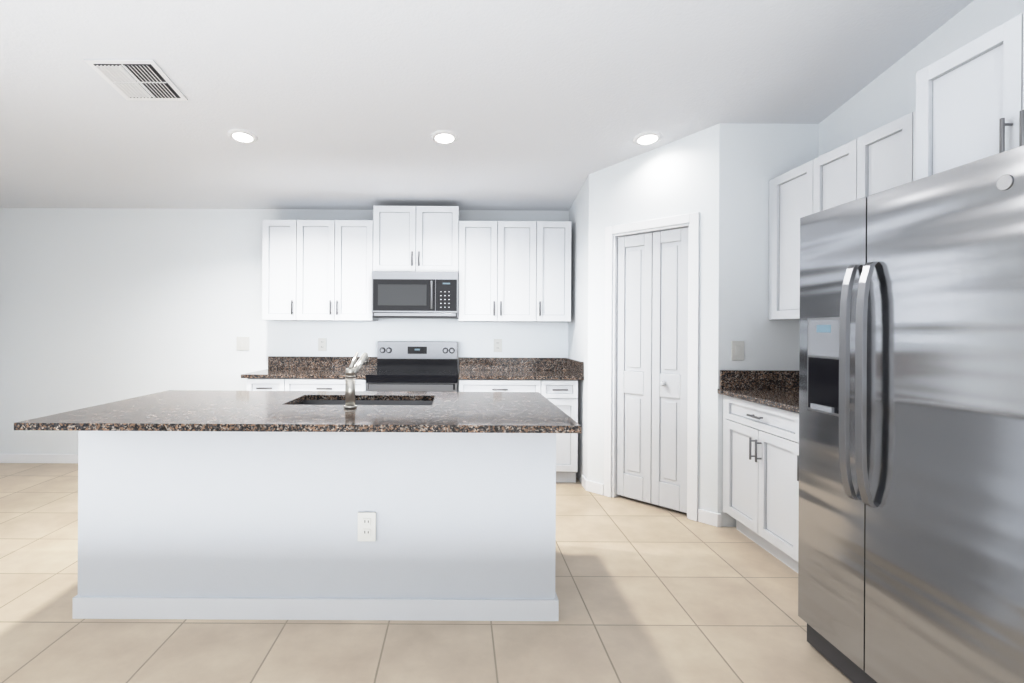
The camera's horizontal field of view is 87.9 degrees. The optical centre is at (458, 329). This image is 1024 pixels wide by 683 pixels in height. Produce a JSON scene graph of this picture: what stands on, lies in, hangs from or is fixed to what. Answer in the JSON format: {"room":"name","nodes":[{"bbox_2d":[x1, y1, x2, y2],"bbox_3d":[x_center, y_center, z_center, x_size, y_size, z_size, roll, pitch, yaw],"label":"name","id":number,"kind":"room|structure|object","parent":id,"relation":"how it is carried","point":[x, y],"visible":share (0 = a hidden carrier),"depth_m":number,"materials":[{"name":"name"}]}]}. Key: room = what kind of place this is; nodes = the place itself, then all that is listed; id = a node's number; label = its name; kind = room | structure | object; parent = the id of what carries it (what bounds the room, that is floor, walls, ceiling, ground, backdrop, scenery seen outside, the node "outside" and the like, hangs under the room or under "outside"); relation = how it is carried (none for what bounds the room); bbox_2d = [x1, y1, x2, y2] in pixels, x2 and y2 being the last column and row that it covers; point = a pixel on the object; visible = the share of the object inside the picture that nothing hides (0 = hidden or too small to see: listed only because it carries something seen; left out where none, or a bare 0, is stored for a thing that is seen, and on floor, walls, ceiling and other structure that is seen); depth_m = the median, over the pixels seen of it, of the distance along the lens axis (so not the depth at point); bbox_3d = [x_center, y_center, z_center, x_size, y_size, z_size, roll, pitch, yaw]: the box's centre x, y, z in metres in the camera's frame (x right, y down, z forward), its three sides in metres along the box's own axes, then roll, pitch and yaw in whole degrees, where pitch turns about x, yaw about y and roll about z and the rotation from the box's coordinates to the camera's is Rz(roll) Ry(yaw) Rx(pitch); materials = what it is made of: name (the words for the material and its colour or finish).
{"room":"kitchen","nodes":[
{"label":"kitchen","id":0,"kind":"room"},
{"bbox_2d":[0,208,568,453],"bbox_3d":[-1.010,0.045,5.110,7.020,2.500,0.120,0,0,0],"label":"wall","id":1,"kind":"structure","parent":0,"point":[99,306],"depth_m":5.05,"materials":[{"name":"white paint"}]},
{"bbox_2d":[0,454,77,463],"bbox_3d":[-3.087,1.240,5.042,2.580,0.088,0.016,0,0,0],"label":"baseboard","id":2,"kind":"structure","parent":1,"relation":"attached to","point":[4,458],"depth_m":5.04,"materials":[{"name":"white wood"}]},
{"bbox_2d":[236,337,249,349],"bbox_3d":[-2.063,0.136,5.044,0.122,0.130,0.012,0,0,0],"label":"double light switch","id":3,"kind":"object","parent":1,"relation":"attached to","point":[243,343],"visible":1,"depth_m":5.04,"materials":[{"name":"white plastic"}]},
{"bbox_2d":[262,220,300,320],"bbox_3d":[-1.606,-0.531,4.865,0.305,0.898,0.366,0,0,0],"label":"upper cabinet","id":4,"kind":"object","parent":1,"relation":"attached to","point":[279,253],"visible":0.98,"depth_m":4.73,"materials":[{"name":"white wood"}]},
{"bbox_2d":[318,338,326,350],"bbox_3d":[-1.305,0.146,5.044,0.078,0.124,0.011,0,0,0],"label":"electrical outlet","id":5,"kind":"object","parent":1,"relation":"attached to","point":[322,344],"visible":1,"depth_m":5.04,"materials":[{"name":"white plastic"}]},
{"bbox_2d":[296,220,377,320],"bbox_3d":[-1.111,-0.529,4.865,0.684,0.898,0.366,0,0,0],"label":"upper cabinet","id":6,"kind":"object","parent":1,"relation":"attached to","point":[334,268],"visible":1,"depth_m":4.73,"materials":[{"name":"white wood"}]},
{"bbox_2d":[373,206,458,273],"bbox_3d":[-0.385,-0.810,4.865,0.766,0.592,0.366,0,0,0],"label":"upper cabinet","id":7,"kind":"object","parent":1,"relation":"attached to","point":[417,238],"visible":0.88,"depth_m":4.73,"materials":[{"name":"white wood"}]},
{"bbox_2d":[372,271,457,318],"bbox_3d":[-0.387,-0.307,4.827,0.762,0.406,0.443,0,0,0],"label":"over-the-range microwave","id":8,"kind":"object","parent":7,"relation":"attached to","point":[412,294],"visible":1,"depth_m":4.65,"materials":[{"name":"silver metal"}]},
{"bbox_2d":[458,221,535,321],"bbox_3d":[0.345,-0.521,4.865,0.696,0.898,0.366,0,0,0],"label":"upper cabinet","id":9,"kind":"object","parent":1,"relation":"attached to","point":[497,273],"visible":1,"depth_m":4.73,"materials":[{"name":"white wood"}]},
{"bbox_2d":[494,339,501,351],"bbox_3d":[0.372,0.155,5.044,0.078,0.124,0.011,0,0,0],"label":"electrical outlet","id":10,"kind":"object","parent":1,"relation":"attached to","point":[497,345],"visible":1,"depth_m":5.04,"materials":[{"name":"white plastic"}]},
{"bbox_2d":[536,221,570,321],"bbox_3d":[0.849,-0.519,4.865,0.313,0.898,0.366,0,0,0],"label":"upper cabinet","id":11,"kind":"object","parent":1,"relation":"attached to","point":[553,271],"visible":0.96,"depth_m":4.73,"materials":[{"name":"white wood"}]},
{"bbox_2d":[0,463,852,682],"bbox_3d":[-1.017,1.345,-0.475,7.020,0.100,11.290,0,0,0],"label":"floor","id":12,"kind":"structure","parent":0,"point":[646,592],"depth_m":2.29,"materials":[{"name":"beige tile"}]},
{"bbox_2d":[247,378,284,390],"bbox_3d":[-1.623,0.850,4.718,0.317,0.883,0.661,0,0,0],"label":"base cabinet","id":13,"kind":"object","parent":12,"relation":"on","point":[265,384],"visible":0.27,"depth_m":4.42,"materials":[{"name":"white wood"}]},
{"bbox_2d":[72,431,558,620],"bbox_3d":[-0.637,0.855,2.797,2.169,0.883,0.884,0,0,0],"label":"kitchen island","id":14,"kind":"object","parent":12,"relation":"on","point":[233,525],"visible":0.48,"depth_m":2.37,"materials":[{"name":"grey paint"}]},
{"bbox_2d":[14,390,580,432],"bbox_3d":[-0.650,0.398,2.697,2.287,0.030,1.143,0,0,0],"label":"island countertop","id":15,"kind":"structure","parent":14,"relation":"on","point":[281,411],"depth_m":2.37,"materials":[{"name":"stone"}]},
{"bbox_2d":[344,352,368,408],"bbox_3d":[-0.521,0.248,2.689,0.077,0.268,0.296,0,0,0],"label":"island faucet","id":16,"kind":"object","parent":15,"relation":"on","point":[352,370],"visible":1,"depth_m":2.56,"materials":[{"name":"silver metal"}]},
{"bbox_2d":[295,400,432,404],"bbox_3d":[-0.519,0.525,2.876,0.838,0.219,0.472,0,0,0],"label":"island sink","id":17,"kind":"object","parent":15,"relation":"in","point":[342,402],"visible":0.02,"depth_m":3.08,"materials":[{"name":"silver metal"}]},
{"bbox_2d":[358,512,375,540],"bbox_3d":[-0.412,0.883,2.362,0.081,0.129,0.011,0,0,0],"label":"outlet","id":18,"kind":"object","parent":14,"relation":"attached to","point":[366,526],"visible":1,"depth_m":2.36,"materials":[{"name":"white plastic"}]},
{"bbox_2d":[285,378,365,390],"bbox_3d":[-1.122,0.853,4.718,0.685,0.883,0.661,0,0,0],"label":"base cabinet","id":19,"kind":"object","parent":12,"relation":"on","point":[301,384],"visible":0.23,"depth_m":4.43,"materials":[{"name":"white wood"}]},
{"bbox_2d":[241,356,376,378],"bbox_3d":[-1.297,0.335,4.723,1.039,0.148,0.650,0,0,0],"label":"countertop","id":20,"kind":"structure","parent":19,"relation":"on","point":[308,367],"depth_m":5.03,"materials":[{"name":"stone"}]},
{"bbox_2d":[366,341,457,391],"bbox_3d":[-0.393,0.707,4.671,0.760,1.182,0.743,0,0,0],"label":"range","id":21,"kind":"object","parent":12,"relation":"on","point":[417,366],"visible":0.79,"depth_m":4.96,"materials":[{"name":"silver metal"}]},
{"bbox_2d":[459,379,540,393],"bbox_3d":[0.341,0.860,4.718,0.690,0.883,0.661,0,0,0],"label":"base cabinet","id":22,"kind":"object","parent":12,"relation":"on","point":[484,385],"visible":0.25,"depth_m":4.44,"materials":[{"name":"white wood"}]},
{"bbox_2d":[458,357,583,379],"bbox_3d":[0.518,0.345,4.723,1.044,0.148,0.650,0,0,0],"label":"countertop","id":23,"kind":"structure","parent":22,"relation":"on","point":[523,368],"depth_m":5.00,"materials":[{"name":"stone"}]},
{"bbox_2d":[541,380,577,482],"bbox_3d":[0.842,0.863,4.718,0.313,0.883,0.661,0,0,0],"label":"base cabinet","id":24,"kind":"object","parent":12,"relation":"on","point":[562,395],"visible":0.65,"depth_m":4.42,"materials":[{"name":"white wood"}]},
{"bbox_2d":[725,396,798,572],"bbox_3d":[2.042,0.869,3.080,0.664,0.883,0.762,0,0,0],"label":"base cabinet","id":25,"kind":"object","parent":12,"relation":"on","point":[761,481],"visible":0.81,"depth_m":3.03,"materials":[{"name":"white wood"}]},
{"bbox_2d":[718,370,798,412],"bbox_3d":[2.046,0.349,2.868,0.661,0.155,1.267,0,0,0],"label":"countertop","id":26,"kind":"structure","parent":25,"relation":"on","point":[779,389],"depth_m":3.48,"materials":[{"name":"stone"}]},
{"bbox_2d":[797,455,798,480],"bbox_3d":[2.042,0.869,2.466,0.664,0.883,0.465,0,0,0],"label":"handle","id":27,"kind":"object","parent":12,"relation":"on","point":[797,467],"visible":0.08,"depth_m":2.67,"materials":[{"name":"silver"}]},
{"bbox_2d":[798,145,1023,682],"bbox_3d":[1.841,0.422,1.751,0.950,1.775,0.906,0,0,0],"label":"refrigerator","id":28,"kind":"object","parent":12,"relation":"on","point":[911,472],"visible":1,"depth_m":1.64,"materials":[{"name":"silver metal"}]},
{"bbox_2d":[0,0,973,210],"bbox_3d":[-1.001,-1.705,-0.475,7.020,1.156,11.290,0,0,0],"label":"ceiling","id":29,"kind":"structure","parent":0,"point":[542,105],"depth_m":3.15,"materials":[{"name":"white paint"}]},
{"bbox_2d":[84,59,187,100],"bbox_3d":[-1.864,-1.442,3.079,0.378,0.016,0.378,0,-9,0],"label":"ceiling vent","id":30,"kind":"object","parent":29,"relation":"in","point":[149,80],"visible":1,"depth_m":3.05,"materials":[{"name":"white metal"}]},
{"bbox_2d":[228,129,257,142],"bbox_3d":[-1.514,-1.347,3.699,0.196,0.012,0.196,0,-9,0],"label":"recessed light","id":31,"kind":"object","parent":29,"relation":"in","point":[242,136],"visible":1,"depth_m":3.69,"materials":[{"name":"white plastic"}]},
{"bbox_2d":[431,130,457,143],"bbox_3d":[-0.101,-1.340,3.699,0.196,0.012,0.196,0,-9,0],"label":"recessed light","id":32,"kind":"object","parent":29,"relation":"in","point":[444,137],"visible":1,"depth_m":3.69,"materials":[{"name":"white"}]},
{"bbox_2d":[633,131,661,144],"bbox_3d":[1.322,-1.332,3.699,0.196,0.012,0.196,0,-9,0],"label":"recessed light","id":33,"kind":"object","parent":29,"relation":"in","point":[648,138],"visible":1,"depth_m":3.69,"materials":[{"name":"white plastic"}]},
{"bbox_2d":[568,175,588,482],"bbox_3d":[1.096,0.001,4.662,0.100,2.609,0.777,0,0,0],"label":"wall","id":34,"kind":"structure","parent":0,"point":[578,323],"depth_m":4.52,"materials":[{"name":"white paint"}]},
{"bbox_2d":[587,123,719,512],"bbox_3d":[1.422,-0.056,3.922,0.100,2.726,1.024,0,0,-41],"label":"wall","id":35,"kind":"structure","parent":0,"point":[678,177],"depth_m":3.75,"materials":[{"name":"white paint"}]},
{"bbox_2d":[604,212,699,520],"bbox_3d":[1.426,0.254,3.904,0.116,2.108,0.735,0,0,-41],"label":"door frame","id":36,"kind":"structure","parent":35,"relation":"attached to","point":[611,289],"depth_m":3.82,"materials":[{"name":"white wood"}]},
{"bbox_2d":[616,227,687,512],"bbox_3d":[1.412,0.284,3.892,0.077,2.002,0.567,0,0,-41],"label":"pantry door","id":37,"kind":"structure","parent":35,"relation":"in","point":[652,343],"depth_m":3.88,"materials":[{"name":"white wood"}]},
{"bbox_2d":[717,123,817,526],"bbox_3d":[2.052,-0.052,3.555,0.657,2.726,0.100,0,0,0],"label":"wall","id":38,"kind":"structure","parent":0,"point":[754,159],"depth_m":3.50,"materials":[{"name":"white paint"}]},
{"bbox_2d":[731,341,743,359],"bbox_3d":[1.849,0.142,3.499,0.081,0.128,0.012,0,0,0],"label":"light switch","id":39,"kind":"object","parent":38,"relation":"attached to","point":[737,350],"visible":1,"depth_m":3.50,"materials":[{"name":"white plastic"}]},
{"bbox_2d":[722,179,774,513],"bbox_3d":[1.911,0.112,3.481,0.316,2.197,0.040,0,0,0],"label":"cabinet filler","id":40,"kind":"object","parent":38,"relation":"attached to","point":[770,294],"visible":0.57,"depth_m":3.48,"materials":[{"name":"white wood"}]},
{"bbox_2d":[818,0,1023,156],"bbox_3d":[2.442,-0.446,-0.535,0.120,3.518,11.170,0,0,0],"label":"wall","id":41,"kind":"structure","parent":0,"point":[888,95],"depth_m":2.83,"materials":[{"name":"white paint"}]},
{"bbox_2d":[772,160,812,319],"bbox_3d":[2.198,-0.524,3.261,0.366,0.923,0.400,0,0,0],"label":"upper cabinet","id":42,"kind":"object","parent":41,"relation":"attached to","point":[792,197],"visible":0.4,"depth_m":3.31,"materials":[{"name":"white wood"}]},
{"bbox_2d":[813,112,912,213],"bbox_3d":[2.198,-0.524,2.725,0.366,0.923,0.672,0,0,0],"label":"upper cabinet","id":43,"kind":"object","parent":41,"relation":"attached to","point":[880,159],"visible":0.21,"depth_m":2.67,"materials":[{"name":"white wood"}]},
{"bbox_2d":[913,110,915,180],"bbox_3d":[2.198,-0.524,2.304,0.366,0.923,0.170,0,0,0],"label":"upper cabinet","id":44,"kind":"object","parent":41,"relation":"attached to","point":[914,129],"depth_m":2.38,"materials":[{"name":"white wood"}]},
{"bbox_2d":[915,12,1023,179],"bbox_3d":[2.050,-0.738,1.645,0.664,0.497,0.770,0,0,0],"label":"upper cabinet","id":45,"kind":"object","parent":41,"relation":"attached to","point":[970,102],"visible":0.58,"depth_m":1.81,"materials":[{"name":"white wood"}]}
]}

